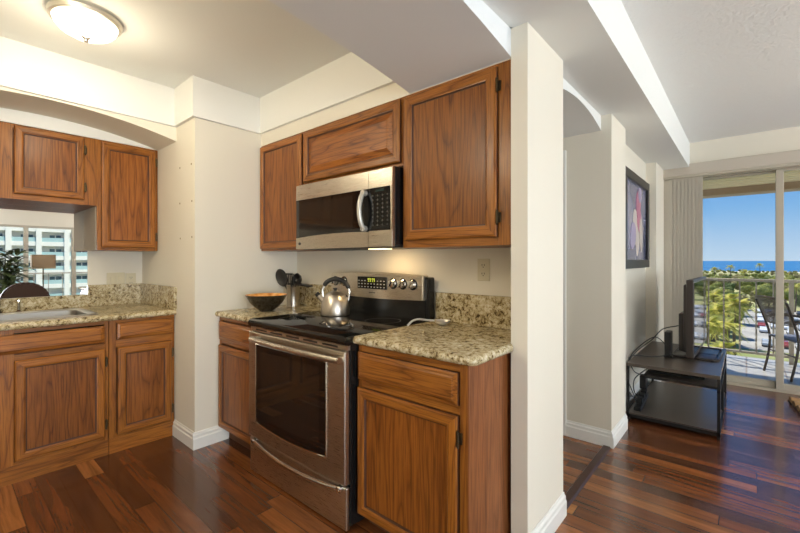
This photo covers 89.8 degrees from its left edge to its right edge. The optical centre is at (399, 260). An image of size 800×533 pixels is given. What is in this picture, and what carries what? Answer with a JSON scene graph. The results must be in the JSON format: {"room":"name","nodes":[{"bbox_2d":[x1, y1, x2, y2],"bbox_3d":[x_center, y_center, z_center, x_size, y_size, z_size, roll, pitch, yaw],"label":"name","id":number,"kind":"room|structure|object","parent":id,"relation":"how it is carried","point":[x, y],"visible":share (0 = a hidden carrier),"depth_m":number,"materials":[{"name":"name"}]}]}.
{"room":"kitchen","nodes":[
{"label":"kitchen","id":0,"kind":"room"},
{"bbox_2d":[4,251,141,298],"bbox_3d":[-2.507,-0.038,3.058,0.100,2.600,2.850,0,0,41],"label":"wall","id":1,"kind":"structure","parent":0,"point":[99,263],"depth_m":3.20,"materials":[{"name":"beige paint"}]},
{"bbox_2d":[0,204,86,298],"bbox_3d":[-2.737,-0.065,2.711,0.005,0.646,1.004,0,0,41],"label":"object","id":2,"kind":"object","parent":1,"relation":"attached to","point":[42,253],"visible":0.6,"depth_m":2.88,"materials":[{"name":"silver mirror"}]},
{"bbox_2d":[0,121,96,209],"bbox_3d":[-2.595,-0.624,2.575,0.383,0.472,0.985,0,0,41],"label":"upper cabinet","id":3,"kind":"object","parent":1,"relation":"attached to","point":[39,167],"visible":1,"depth_m":2.63,"materials":[{"name":"brown wood"}]},
{"bbox_2d":[0,108,157,150],"bbox_3d":[-2.603,-1.046,2.589,0.367,0.365,1.755,0,0,41],"label":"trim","id":4,"kind":"structure","parent":1,"relation":"attached to","point":[6,115],"depth_m":2.68,"materials":[{"name":"white paint"}]},
{"bbox_2d":[0,283,176,312],"bbox_3d":[-2.405,0.288,2.530,0.745,0.201,1.585,0,0,41],"label":"backsplash","id":5,"kind":"structure","parent":1,"relation":"attached to","point":[163,296],"depth_m":3.07,"materials":[{"name":"stone"}]},
{"bbox_2d":[107,273,124,283],"bbox_3d":[-2.285,0.159,3.228,0.013,0.126,0.123,0,0,41],"label":"light switch","id":6,"kind":"object","parent":1,"relation":"attached to","point":[112,278],"visible":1,"depth_m":3.23,"materials":[{"name":"beige plastic"}]},
{"bbox_2d":[84,139,157,251],"bbox_3d":[-2.147,-0.468,3.094,0.383,0.784,0.391,0,0,41],"label":"upper cabinet","id":7,"kind":"object","parent":1,"relation":"attached to","point":[124,217],"visible":1,"depth_m":2.97,"materials":[{"name":"brown wood"}]},
{"bbox_2d":[125,273,135,283],"bbox_3d":[-2.219,0.162,3.307,0.009,0.120,0.074,0,0,41],"label":"wall outlet","id":8,"kind":"object","parent":1,"relation":"attached to","point":[130,278],"visible":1,"depth_m":3.30,"materials":[{"name":"beige plastic"}]},
{"bbox_2d":[0,0,350,97],"bbox_3d":[-1.507,-1.278,2.194,2.750,0.100,2.850,0,0,41],"label":"ceiling","id":9,"kind":"structure","parent":0,"point":[257,48],"depth_m":2.26,"materials":[{"name":"white paint"}]},
{"bbox_2d":[45,0,122,43],"bbox_3d":[-1.581,-1.164,2.020,0.306,0.128,0.306,0,0,41],"label":"ceiling light","id":10,"kind":"object","parent":9,"relation":"attached to","point":[84,22],"visible":1,"depth_m":1.95,"materials":[{"name":"white glass"}]},
{"bbox_2d":[142,118,296,431],"bbox_3d":[-1.476,-0.038,3.373,1.048,2.600,0.905,0,0,41],"label":"wall","id":11,"kind":"structure","parent":0,"point":[223,261],"depth_m":2.83,"materials":[{"name":"beige paint"}]},
{"bbox_2d":[0,36,175,126],"bbox_3d":[-2.177,-1.095,2.221,0.022,0.267,1.755,0,0,41],"label":"soffit","id":12,"kind":"structure","parent":11,"relation":"attached to","point":[24,67],"depth_m":2.46,"materials":[{"name":"white paint"}]},
{"bbox_2d":[0,86,175,149],"bbox_3d":[-2.325,-1.044,2.348,0.369,0.368,1.755,0,0,41],"label":"trim","id":13,"kind":"structure","parent":11,"relation":"attached to","point":[157,136],"depth_m":2.64,"materials":[{"name":"beige paint"}]},
{"bbox_2d":[174,77,194,126],"bbox_3d":[-1.492,-1.095,2.774,0.290,0.267,0.022,0,0,41],"label":"trim","id":14,"kind":"structure","parent":11,"relation":"attached to","point":[182,93],"depth_m":2.77,"materials":[{"name":"white paint"}]},
{"bbox_2d":[172,419,228,450],"bbox_3d":[-1.431,1.206,2.874,0.358,0.112,0.241,0,0,41],"label":"baseboard","id":15,"kind":"structure","parent":11,"relation":"attached to","point":[199,439],"depth_m":2.76,"materials":[{"name":"white paint"}]},
{"bbox_2d":[191,76,259,133],"bbox_3d":[-1.223,-1.095,2.848,0.022,0.267,0.485,0,0,41],"label":"trim","id":16,"kind":"structure","parent":11,"relation":"attached to","point":[210,101],"depth_m":2.82,"materials":[{"name":"white paint"}]},
{"bbox_2d":[259,52,394,133],"bbox_3d":[-0.510,-1.095,2.567,1.468,0.267,0.022,0,0,41],"label":"soffit","id":17,"kind":"structure","parent":11,"relation":"attached to","point":[348,77],"depth_m":2.54,"materials":[{"name":"white paint"}]},
{"bbox_2d":[261,58,510,146],"bbox_3d":[-0.183,-1.049,2.512,2.034,0.358,0.323,0,0,41],"label":"wall","id":18,"kind":"structure","parent":0,"point":[386,94],"depth_m":2.44,"materials":[{"name":"beige paint"}]},
{"bbox_2d":[0,354,799,532],"bbox_3d":[1.866,1.385,0.898,9.850,0.254,10.100,0,0,41],"label":"floor","id":19,"kind":"structure","parent":0,"point":[657,478],"depth_m":2.23,"materials":[{"name":"brown wood"}]},
{"bbox_2d":[0,321,107,486],"bbox_3d":[-2.475,0.826,2.459,0.723,0.872,0.985,0,0,41],"label":"base cabinet","id":20,"kind":"object","parent":19,"relation":"on","point":[54,384],"visible":0.98,"depth_m":2.39,"materials":[{"name":"brown wood"}]},
{"bbox_2d":[0,283,176,330],"bbox_3d":[-2.405,0.288,2.530,0.745,0.201,1.585,0,0,41],"label":"countertop","id":21,"kind":"structure","parent":20,"relation":"on","point":[111,302],"depth_m":2.92,"materials":[{"name":"stone"}]},
{"bbox_2d":[15,300,21,311],"bbox_3d":[-2.607,0.310,2.743,0.052,0.084,0.034,0,0,41],"label":"soap dispenser","id":22,"kind":"object","parent":21,"relation":"on","point":[18,301],"visible":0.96,"depth_m":2.74,"materials":[{"name":"silver metal"}]},
{"bbox_2d":[0,308,97,334],"bbox_3d":[-2.453,0.424,2.449,0.515,0.156,0.910,0,0,41],"label":"sink","id":23,"kind":"object","parent":21,"relation":"in","point":[71,312],"visible":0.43,"depth_m":2.70,"materials":[{"name":"silver metal"}]},
{"bbox_2d":[87,315,173,453],"bbox_3d":[-2.023,0.826,2.983,0.723,0.872,0.394,0,0,41],"label":"base cabinet","id":24,"kind":"object","parent":19,"relation":"on","point":[140,350],"visible":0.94,"depth_m":2.74,"materials":[{"name":"brown wood"}]},
{"bbox_2d":[218,317,251,449],"bbox_3d":[-0.868,0.826,2.864,0.530,0.872,0.641,0,0,41],"label":"base cabinet","id":25,"kind":"object","parent":19,"relation":"on","point":[233,348],"visible":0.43,"depth_m":2.65,"materials":[{"name":"brown wood"}]},
{"bbox_2d":[215,283,331,321],"bbox_3d":[-0.869,0.286,2.873,0.524,0.205,0.673,0,0,41],"label":"countertop","id":26,"kind":"structure","parent":25,"relation":"on","point":[309,302],"depth_m":2.90,"materials":[{"name":"stone"}]},
{"bbox_2d":[245,293,286,311],"bbox_3d":[-0.936,0.294,2.810,0.284,0.114,0.284,0,0,41],"label":"bowl","id":27,"kind":"object","parent":26,"relation":"on","point":[263,302],"visible":1,"depth_m":2.73,"materials":[{"name":"black"}]},
{"bbox_2d":[286,286,299,306],"bbox_3d":[-0.830,0.276,3.116,0.104,0.152,0.104,0,0,41],"label":"utensil holder","id":28,"kind":"object","parent":26,"relation":"on","point":[293,293],"visible":0.97,"depth_m":3.07,"materials":[{"name":"silver metal"}]},
{"bbox_2d":[275,269,287,289],"bbox_3d":[-0.897,0.199,3.124,0.144,0.271,0.085,0,0,41],"label":"serving spoon","id":29,"kind":"object","parent":28,"relation":"in","point":[280,275],"visible":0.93,"depth_m":3.13,"materials":[{"name":"black plastic"}]},
{"bbox_2d":[286,273,294,286],"bbox_3d":[-0.850,0.215,3.117,0.060,0.236,0.055,0,0,41],"label":"slotted turner","id":30,"kind":"object","parent":28,"relation":"in","point":[288,274],"visible":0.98,"depth_m":3.11,"materials":[{"name":"black plastic"}]},
{"bbox_2d":[291,273,301,286],"bbox_3d":[-0.796,0.214,3.104,0.104,0.238,0.066,0,0,41],"label":"ladle","id":31,"kind":"object","parent":28,"relation":"in","point":[297,277],"visible":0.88,"depth_m":3.11,"materials":[{"name":"black plastic"}]},
{"bbox_2d":[248,272,433,530],"bbox_3d":[-0.373,0.668,2.361,0.875,1.188,0.758,0,0,41],"label":"range","id":32,"kind":"object","parent":19,"relation":"on","point":[304,381],"visible":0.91,"depth_m":2.10,"materials":[{"name":"silver metal"}]},
{"bbox_2d":[315,277,350,316],"bbox_3d":[-0.421,0.225,2.577,0.202,0.245,0.186,0,0,41],"label":"kettle","id":33,"kind":"object","parent":32,"relation":"on","point":[335,303],"visible":1,"depth_m":2.52,"materials":[{"name":"silver metal"}]},
{"bbox_2d":[248,310,429,345],"bbox_3d":[-0.361,0.371,2.376,0.874,0.046,0.676,0,0,41],"label":"cooktop","id":34,"kind":"object","parent":32,"relation":"in","point":[313,327],"depth_m":2.23,"materials":[{"name":"black glass"}]},
{"bbox_2d":[357,345,510,532],"bbox_3d":[0.226,0.826,1.917,0.596,0.872,0.643,0,0,41],"label":"base cabinet","id":35,"kind":"object","parent":19,"relation":"on","point":[434,436],"visible":0.88,"depth_m":1.65,"materials":[{"name":"brown wood"}]},
{"bbox_2d":[353,292,512,365],"bbox_3d":[0.244,0.287,1.912,0.646,0.203,0.673,0,0,41],"label":"countertop","id":36,"kind":"structure","parent":35,"relation":"on","point":[478,331],"depth_m":1.91,"materials":[{"name":"stone"}]},
{"bbox_2d":[407,318,449,325],"bbox_3d":[0.165,0.332,2.174,0.158,0.039,0.215,0,0,41],"label":"spoon rest","id":37,"kind":"object","parent":36,"relation":"on","point":[437,321],"visible":1,"depth_m":2.18,"materials":[{"name":"white metal"}]},
{"bbox_2d":[434,319,449,324],"bbox_3d":[0.231,0.339,2.199,0.090,0.026,0.090,0,0,41],"label":"power adapter","id":38,"kind":"object","parent":37,"relation":"on","point":[438,321],"depth_m":2.17,"materials":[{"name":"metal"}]},
{"bbox_2d":[565,445,610,508],"bbox_3d":[1.101,1.258,2.369,0.054,0.009,0.945,0,0,41],"label":"trim","id":39,"kind":"structure","parent":19,"relation":"on","point":[571,494],"depth_m":2.34,"materials":[{"name":"brown wood"}]},
{"bbox_2d":[626,341,726,439],"bbox_3d":[2.400,1.037,3.438,0.587,0.450,1.142,0,0,41],"label":"tv stand","id":40,"kind":"object","parent":19,"relation":"on","point":[700,410],"depth_m":3.20,"materials":[{"name":"brown wood"}]},
{"bbox_2d":[633,369,646,398],"bbox_3d":[2.001,1.010,3.312,0.108,0.252,0.276,0,0,41],"label":"cable","id":41,"kind":"object","parent":40,"relation":"hanging from","point":[645,369],"visible":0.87,"depth_m":3.29,"materials":[{"name":"black plastic"}]},
{"bbox_2d":[628,337,663,397],"bbox_3d":[2.092,0.901,3.386,0.246,0.486,0.388,0,0,41],"label":"cable","id":42,"kind":"object","parent":40,"relation":"on","point":[651,337],"visible":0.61,"depth_m":3.43,"materials":[{"name":"black plastic"}]},
{"bbox_2d":[628,355,668,374],"bbox_3d":[2.079,0.874,3.354,0.262,0.182,0.202,0,0,41],"label":"cable","id":43,"kind":"object","parent":40,"relation":"hanging from","point":[632,355],"visible":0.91,"depth_m":3.36,"materials":[{"name":"black plastic"}]},
{"bbox_2d":[640,374,647,388],"bbox_3d":[2.054,1.017,3.380,0.050,0.110,0.070,0,0,41],"label":"power adapter","id":44,"kind":"object","parent":43,"relation":"hanging from","point":[643,381],"visible":0.72,"depth_m":3.35,"materials":[{"name":"black plastic"}]},
{"bbox_2d":[664,330,672,357],"bbox_3d":[2.276,0.704,3.399,0.060,0.214,0.120,0,0,41],"label":"modem","id":45,"kind":"object","parent":40,"relation":"on","point":[668,333],"visible":0.91,"depth_m":3.36,"materials":[{"name":"black plastic"}]},
{"bbox_2d":[629,381,724,431],"bbox_3d":[2.400,1.214,3.438,0.563,0.015,1.118,0,0,41],"label":"shelf","id":46,"kind":"object","parent":40,"relation":"attached to","point":[679,406],"depth_m":3.28,"materials":[{"name":"brown"}]},
{"bbox_2d":[644,369,721,386],"bbox_3d":[2.417,0.919,3.391,0.475,0.015,0.892,0,0,41],"label":"shelf","id":47,"kind":"object","parent":40,"relation":"attached to","point":[708,382],"depth_m":3.08,"materials":[{"name":"brown wood"}]},
{"bbox_2d":[672,276,723,361],"bbox_3d":[2.607,0.482,3.509,0.329,0.660,0.980,0,0,42],"label":"television","id":48,"kind":"object","parent":40,"relation":"on","point":[692,320],"visible":0.93,"depth_m":3.29,"materials":[{"name":"grey plastic"}]},
{"bbox_2d":[629,325,678,399],"bbox_3d":[2.085,0.837,3.317,0.326,0.596,0.360,0,0,41],"label":"cable","id":49,"kind":"object","parent":48,"relation":"attached to","point":[677,325],"visible":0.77,"depth_m":3.36,"materials":[{"name":"black plastic"}]},
{"bbox_2d":[703,278,799,364],"bbox_3d":[5.637,0.745,4.117,4.850,1.026,0.050,0,0,41],"label":"balcony railing","id":50,"kind":"object","parent":19,"relation":"on","point":[791,282],"visible":0.48,"depth_m":5.08,"materials":[{"name":"beige metal"}]},
{"bbox_2d":[755,295,799,381],"bbox_3d":[4.315,0.820,4.337,0.660,0.880,0.516,0,0,13],"label":"patio chair","id":51,"kind":"object","parent":19,"relation":"on","point":[766,315],"visible":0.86,"depth_m":4.35,"materials":[{"name":"grey metal"}]},
{"bbox_2d":[788,397,799,413],"bbox_3d":[3.727,1.237,3.103,0.950,0.048,0.620,0,0,33],"label":"door mat","id":52,"kind":"object","parent":19,"relation":"on","point":[795,402],"visible":1,"depth_m":3.48,"materials":[{"name":"brown"}]},
{"bbox_2d":[297,248,510,319],"bbox_3d":[-0.046,-0.038,2.671,2.034,2.600,0.097,0,0,41],"label":"wall","id":53,"kind":"structure","parent":0,"point":[452,270],"depth_m":2.40,"materials":[{"name":"beige paint"}]},
{"bbox_2d":[260,132,330,251],"bbox_3d":[-0.751,-0.471,2.985,0.549,0.794,0.339,0,0,41],"label":"upper cabinet","id":54,"kind":"object","parent":53,"relation":"attached to","point":[281,161],"visible":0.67,"depth_m":2.88,"materials":[{"name":"brown wood"}]},
{"bbox_2d":[300,283,331,306],"bbox_3d":[-0.656,0.268,3.121,0.524,0.168,0.020,0,0,41],"label":"backsplash","id":55,"kind":"structure","parent":53,"relation":"attached to","point":[307,294],"depth_m":3.14,"materials":[{"name":"stone"}]},
{"bbox_2d":[303,97,402,183],"bbox_3d":[-0.214,-0.686,2.522,0.868,0.364,0.339,0,0,41],"label":"upper cabinet","id":56,"kind":"object","parent":53,"relation":"attached to","point":[371,139],"visible":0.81,"depth_m":2.34,"materials":[{"name":"brown wood"}]},
{"bbox_2d":[296,166,418,250],"bbox_3d":[-0.255,-0.282,2.478,0.847,0.428,0.444,0,0,41],"label":"microwave","id":57,"kind":"object","parent":56,"relation":"attached to","point":[364,210],"visible":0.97,"depth_m":2.28,"materials":[{"name":"silver metal"}]},
{"bbox_2d":[403,60,510,248],"bbox_3d":[0.344,-0.468,2.038,0.610,0.800,0.341,0,0,41],"label":"upper cabinet","id":58,"kind":"object","parent":53,"relation":"attached to","point":[457,132],"visible":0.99,"depth_m":1.89,"materials":[{"name":"brown wood"}]},
{"bbox_2d":[435,292,510,328],"bbox_3d":[0.447,0.269,2.168,0.618,0.166,0.020,0,0,41],"label":"backsplash","id":59,"kind":"structure","parent":53,"relation":"attached to","point":[471,309],"depth_m":2.19,"materials":[{"name":"stone"}]},
{"bbox_2d":[478,259,489,280],"bbox_3d":[0.452,0.049,2.171,0.074,0.120,0.009,0,0,41],"label":"wall outlet","id":60,"kind":"object","parent":53,"relation":"attached to","point":[483,264],"visible":1,"depth_m":2.17,"materials":[{"name":"beige plastic"}]},
{"bbox_2d":[511,22,562,532],"bbox_3d":[0.643,0.123,1.857,0.074,2.277,0.428,0,0,41],"label":"wall","id":61,"kind":"structure","parent":0,"point":[536,68],"depth_m":1.73,"materials":[{"name":"beige paint"}]},
{"bbox_2d":[268,0,510,92],"bbox_3d":[-0.466,-1.105,1.063,0.566,0.465,2.240,0,0,41],"label":"ceiling","id":62,"kind":"structure","parent":61,"relation":"attached to","point":[418,45],"depth_m":1.63,"materials":[{"name":"white paint"}]},
{"bbox_2d":[531,492,566,532],"bbox_3d":[0.674,1.206,1.823,0.016,0.112,0.449,0,0,41],"label":"baseboard","id":63,"kind":"structure","parent":61,"relation":"attached to","point":[557,513],"depth_m":1.87,"materials":[{"name":"white paint"}]},
{"bbox_2d":[482,0,689,169],"bbox_3d":[0.215,-1.177,1.327,0.490,0.363,8.290,0,0,41],"label":"ceiling","id":64,"kind":"structure","parent":0,"point":[605,60],"depth_m":2.12,"materials":[{"name":"white paint"}]},
{"bbox_2d":[563,113,625,430],"bbox_3d":[0.766,-0.038,3.557,2.110,2.600,0.415,0,0,41],"label":"wall","id":65,"kind":"structure","parent":0,"point":[595,161],"depth_m":2.81,"materials":[{"name":"beige paint"}]},
{"bbox_2d":[563,150,565,435],"bbox_3d":[1.171,0.232,2.920,0.075,2.060,0.020,0,0,41],"label":"trim","id":66,"kind":"structure","parent":65,"relation":"attached to","point":[564,151],"depth_m":2.89,"materials":[{"name":"white paint"}]},
{"bbox_2d":[563,78,600,137],"bbox_3d":[0.335,-1.115,3.031,1.945,0.445,0.945,0,0,41],"label":"trim","id":67,"kind":"structure","parent":65,"relation":"attached to","point":[579,117],"depth_m":2.62,"materials":[{"name":"white paint"}]},
{"bbox_2d":[566,413,627,448],"bbox_3d":[1.454,1.206,2.952,0.311,0.112,0.431,0,0,41],"label":"baseboard","id":68,"kind":"structure","parent":65,"relation":"attached to","point":[595,435],"depth_m":2.80,"materials":[{"name":"white paint"}]},
{"bbox_2d":[626,145,663,390],"bbox_3d":[2.239,0.123,3.808,0.210,2.277,1.890,0,0,41],"label":"wall","id":69,"kind":"structure","parent":0,"point":[644,286],"depth_m":4.06,"materials":[{"name":"beige paint"}]},
{"bbox_2d":[626,166,649,268],"bbox_3d":[2.139,-0.351,3.636,0.045,0.834,1.060,0,0,41],"label":"framed picture","id":70,"kind":"object","parent":69,"relation":"attached to","point":[637,189],"visible":0.87,"depth_m":3.65,"materials":[{"name":"black wood"}]},
{"bbox_2d":[627,178,645,259],"bbox_3d":[2.132,-0.351,3.643,0.020,0.694,0.920,0,0,41],"label":"print","id":71,"kind":"object","parent":70,"relation":"attached to","point":[636,190],"depth_m":3.64,"materials":[{"name":"multicoloured paper"}]},
{"bbox_2d":[629,378,660,406],"bbox_3d":[2.287,1.206,3.760,0.106,0.112,1.880,0,0,41],"label":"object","id":72,"kind":"object","parent":69,"relation":"attached to","point":[637,388],"visible":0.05,"depth_m":3.68,"materials":[{"name":"white paint"}]},
{"bbox_2d":[621,0,799,142],"bbox_3d":[2.731,-1.310,-0.846,6.160,0.097,8.290,0,0,41],"label":"ceiling","id":73,"kind":"structure","parent":0,"point":[725,68],"depth_m":2.53,"materials":[{"name":"white paint"}]},
{"bbox_2d":[690,126,799,163],"bbox_3d":[5.295,-0.048,2.496,6.650,2.620,0.120,0,0,41],"label":"wall","id":74,"kind":"structure","parent":0,"point":[786,139],"depth_m":4.00,"materials":[{"name":"beige paint"}]},
{"bbox_2d":[663,149,799,177],"bbox_3d":[3.984,-0.972,3.503,2.850,0.117,0.070,0,0,41],"label":"trim","id":75,"kind":"structure","parent":74,"relation":"attached to","point":[793,156],"depth_m":4.00,"materials":[{"name":"beige paint"}]},
{"bbox_2d":[663,162,799,346],"bbox_3d":[3.961,0.151,3.509,2.792,2.131,0.042,0,0,41],"label":"vertical blind","id":76,"kind":"object","parent":74,"relation":"attached to","point":[683,195],"visible":0.65,"depth_m":4.30,"materials":[{"name":"beige fabric"}]},
{"bbox_2d":[703,166,799,394],"bbox_3d":[4.024,0.177,3.587,2.800,2.170,0.110,0,0,41],"label":"door","id":77,"kind":"structure","parent":74,"relation":"in","point":[777,385],"depth_m":3.86,"materials":[{"name":"beige metal"}]},
{"bbox_3d":[5.204,-1.208,3.691,4.950,0.460,1.570,0,0,41],"label":"ceiling","id":78,"kind":"structure","parent":0,"visible":0},
{"bbox_2d":[703,181,799,198],"bbox_3d":[5.632,-0.920,4.187,4.950,0.115,0.260,0,0,41],"label":"trim","id":79,"kind":"structure","parent":78,"relation":"attached to","point":[795,185],"depth_m":5.10,"materials":[{"name":"beige"}]},
{"bbox_2d":[703,171,799,184],"bbox_3d":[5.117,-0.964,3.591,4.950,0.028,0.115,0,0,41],"label":"trim","id":80,"kind":"structure","parent":78,"relation":"attached to","point":[792,172],"depth_m":4.58,"materials":[{"name":"beige"}]},
{"bbox_2d":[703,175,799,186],"bbox_3d":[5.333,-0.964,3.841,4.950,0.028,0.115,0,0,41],"label":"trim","id":81,"kind":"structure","parent":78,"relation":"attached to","point":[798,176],"depth_m":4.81,"materials":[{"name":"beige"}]},
{"bbox_2d":[703,178,799,188],"bbox_3d":[5.441,-0.964,3.966,4.950,0.028,0.115,0,0,41],"label":"trim","id":82,"kind":"structure","parent":78,"relation":"attached to","point":[790,179],"depth_m":4.93,"materials":[{"name":"beige"}]},
{"bbox_2d":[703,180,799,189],"bbox_3d":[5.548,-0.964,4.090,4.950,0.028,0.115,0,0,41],"label":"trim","id":83,"kind":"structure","parent":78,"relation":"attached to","point":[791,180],"depth_m":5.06,"materials":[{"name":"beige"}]},
{"label":"outside","id":84,"kind":"structure","parent":0,"visible":0},
{"bbox_2d":[703,261,799,271],"bbox_3d":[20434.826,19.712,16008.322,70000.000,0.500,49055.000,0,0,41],"label":"sea","id":85,"kind":"structure","parent":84,"point":[792,266],"depth_m":1643.36,"materials":[{"name":"liquid"}]},
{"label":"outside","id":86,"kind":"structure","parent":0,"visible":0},
{"bbox_2d":[741,309,799,354],"bbox_3d":[130.509,19.462,105.961,61.000,0.500,99.000,0,0,41],"label":"parking lot","id":87,"kind":"structure","parent":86,"point":[748,331],"depth_m":104.47,"materials":[{"name":"grey asphalt"}]},
{"bbox_2d":[759,326,767,332],"bbox_3d":[98.090,18.498,108.197,1.760,1.411,4.400,0,0,41],"label":"car","id":88,"kind":"object","parent":87,"relation":"on","point":[761,328],"visible":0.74,"depth_m":107.06,"materials":[{"name":"white paint"}]},
{"bbox_2d":[761,338,772,346],"bbox_3d":[83.057,18.498,90.790,1.760,1.411,4.400,0,0,41],"label":"car","id":89,"kind":"object","parent":87,"relation":"on","point":[764,341],"visible":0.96,"depth_m":89.75,"materials":[{"name":"grey paint"}]},
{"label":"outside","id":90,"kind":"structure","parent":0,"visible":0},
{"bbox_2d":[703,271,799,362],"bbox_3d":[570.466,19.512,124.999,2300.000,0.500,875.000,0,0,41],"label":"ground","id":91,"kind":"structure","parent":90,"point":[727,273],"depth_m":95.68,"materials":[{"name":"green plant"}]},
{"bbox_2d":[706,313,732,345],"bbox_3d":[47.560,13.770,62.290,7.177,11.018,6.807,0,0,41],"label":"palm tree","id":92,"kind":"object","parent":91,"relation":"on","point":[712,324],"visible":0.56,"depth_m":61.29,"materials":[{"name":"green plant"}]},
{"bbox_2d":[706,288,733,340],"bbox_3d":[75.093,12.946,96.167,7.828,12.671,8.253,0,0,-23],"label":"palm tree","id":93,"kind":"object","parent":91,"relation":"on","point":[714,292],"visible":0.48,"depth_m":95.72,"materials":[{"name":"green plant"}]},
{"bbox_2d":[709,312,731,341],"bbox_3d":[74.518,15.457,94.894,6.894,7.637,6.582,0,0,-38],"label":"tree","id":94,"kind":"object","parent":91,"relation":"on","point":[712,312],"visible":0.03,"depth_m":94.31,"materials":[{"name":"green plant"}]},
{"bbox_2d":[706,304,738,347],"bbox_3d":[58.639,13.495,73.769,7.147,11.569,7.536,0,0,34],"label":"palm tree","id":95,"kind":"object","parent":91,"relation":"on","point":[718,309],"visible":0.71,"depth_m":73.20,"materials":[{"name":"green plant"}]},
{"bbox_2d":[707,341,741,355],"bbox_3d":[45.194,15.143,55.828,5.105,8.264,5.383,0,0,36],"label":"palm tree","id":96,"kind":"object","parent":91,"relation":"on","point":[719,344],"visible":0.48,"depth_m":55.41,"materials":[{"name":"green plant"}]},
{"bbox_2d":[718,287,733,293],"bbox_3d":[147.540,15.697,182.038,6.459,7.156,6.167,0,0,28],"label":"tree","id":97,"kind":"object","parent":91,"relation":"on","point":[721,288],"visible":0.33,"depth_m":181.41,"materials":[{"name":"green plant"}]},
{"bbox_2d":[721,282,734,288],"bbox_3d":[192.797,15.980,235.796,5.967,6.589,6.350,0,0,-28],"label":"tree","id":98,"kind":"object","parent":91,"relation":"on","point":[727,284],"visible":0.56,"depth_m":234.16,"materials":[{"name":"green plant"}]},
{"bbox_2d":[709,315,749,342],"bbox_3d":[53.641,14.209,66.319,6.603,10.137,6.262,0,0,26],"label":"palm tree","id":99,"kind":"object","parent":91,"relation":"on","point":[728,320],"visible":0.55,"depth_m":65.65,"materials":[{"name":"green plant"}]},
{"bbox_2d":[715,293,747,342],"bbox_3d":[75.604,13.221,91.780,7.488,12.120,7.895,0,0,30],"label":"palm tree","id":100,"kind":"object","parent":91,"relation":"on","point":[729,295],"visible":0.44,"depth_m":91.52,"materials":[{"name":"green plant"}]},
{"bbox_2d":[715,294,753,310],"bbox_3d":[103.168,14.691,123.959,9.715,9.176,9.132,0,0,17],"label":"tree","id":101,"kind":"object","parent":91,"relation":"on","point":[743,296],"visible":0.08,"depth_m":121.16,"materials":[{"name":"green plant"}]},
{"bbox_2d":[726,309,743,327],"bbox_3d":[84.755,15.263,103.203,6.919,8.027,7.246,0,0,-26],"label":"tree","id":102,"kind":"object","parent":91,"relation":"on","point":[737,317],"visible":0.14,"depth_m":100.44,"materials":[{"name":"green plant"}]},
{"bbox_2d":[714,298,759,355],"bbox_3d":[66.859,13.221,79.575,7.895,12.120,7.488,0,0,-6],"label":"palm tree","id":103,"kind":"object","parent":91,"relation":"on","point":[735,302],"visible":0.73,"depth_m":79.13,"materials":[{"name":"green plant"}]},
{"bbox_2d":[737,278,753,286],"bbox_3d":[202.071,14.596,233.604,8.071,9.365,8.454,0,0,-7],"label":"tree","id":104,"kind":"object","parent":91,"relation":"on","point":[745,284],"visible":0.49,"depth_m":231.29,"materials":[{"name":"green plant"}]},
{"bbox_2d":[741,285,752,293],"bbox_3d":[184.531,15.977,213.276,5.682,6.592,5.951,0,0,-28],"label":"tree","id":105,"kind":"object","parent":91,"relation":"on","point":[747,290],"visible":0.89,"depth_m":212.04,"materials":[{"name":"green plant"}]},
{"bbox_2d":[749,290,760,302],"bbox_3d":[153.141,15.734,170.357,7.499,7.083,7.049,0,0,41],"label":"tree","id":106,"kind":"object","parent":91,"relation":"on","point":[752,295],"visible":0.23,"depth_m":170.57,"materials":[{"name":"green plant"}]},
{"bbox_2d":[753,286,774,307],"bbox_3d":[149.870,14.707,163.537,8.252,9.142,7.879,0,0,-17],"label":"tree","id":107,"kind":"object","parent":91,"relation":"on","point":[761,290],"visible":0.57,"depth_m":162.44,"materials":[{"name":"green plant"}]},
{"bbox_2d":[757,283,774,291],"bbox_3d":[178.786,15.010,194.903,7.355,8.534,7.704,0,0,19],"label":"tree","id":108,"kind":"object","parent":91,"relation":"on","point":[765,285],"visible":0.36,"depth_m":192.76,"materials":[{"name":"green plant"}]},
{"bbox_2d":[785,283,799,311],"bbox_3d":[148.117,13.770,150.013,6.807,11.018,7.177,0,0,-3],"label":"palm tree","id":109,"kind":"object","parent":91,"relation":"on","point":[796,286],"visible":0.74,"depth_m":149.66,"materials":[{"name":"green plant"}]},
{"bbox_2d":[794,292,799,306],"bbox_3d":[153.645,15.692,152.081,6.489,7.165,6.905,0,0,-38],"label":"tree","id":110,"kind":"object","parent":91,"relation":"on","point":[798,296],"visible":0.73,"depth_m":153.04,"materials":[{"name":"green plant"}]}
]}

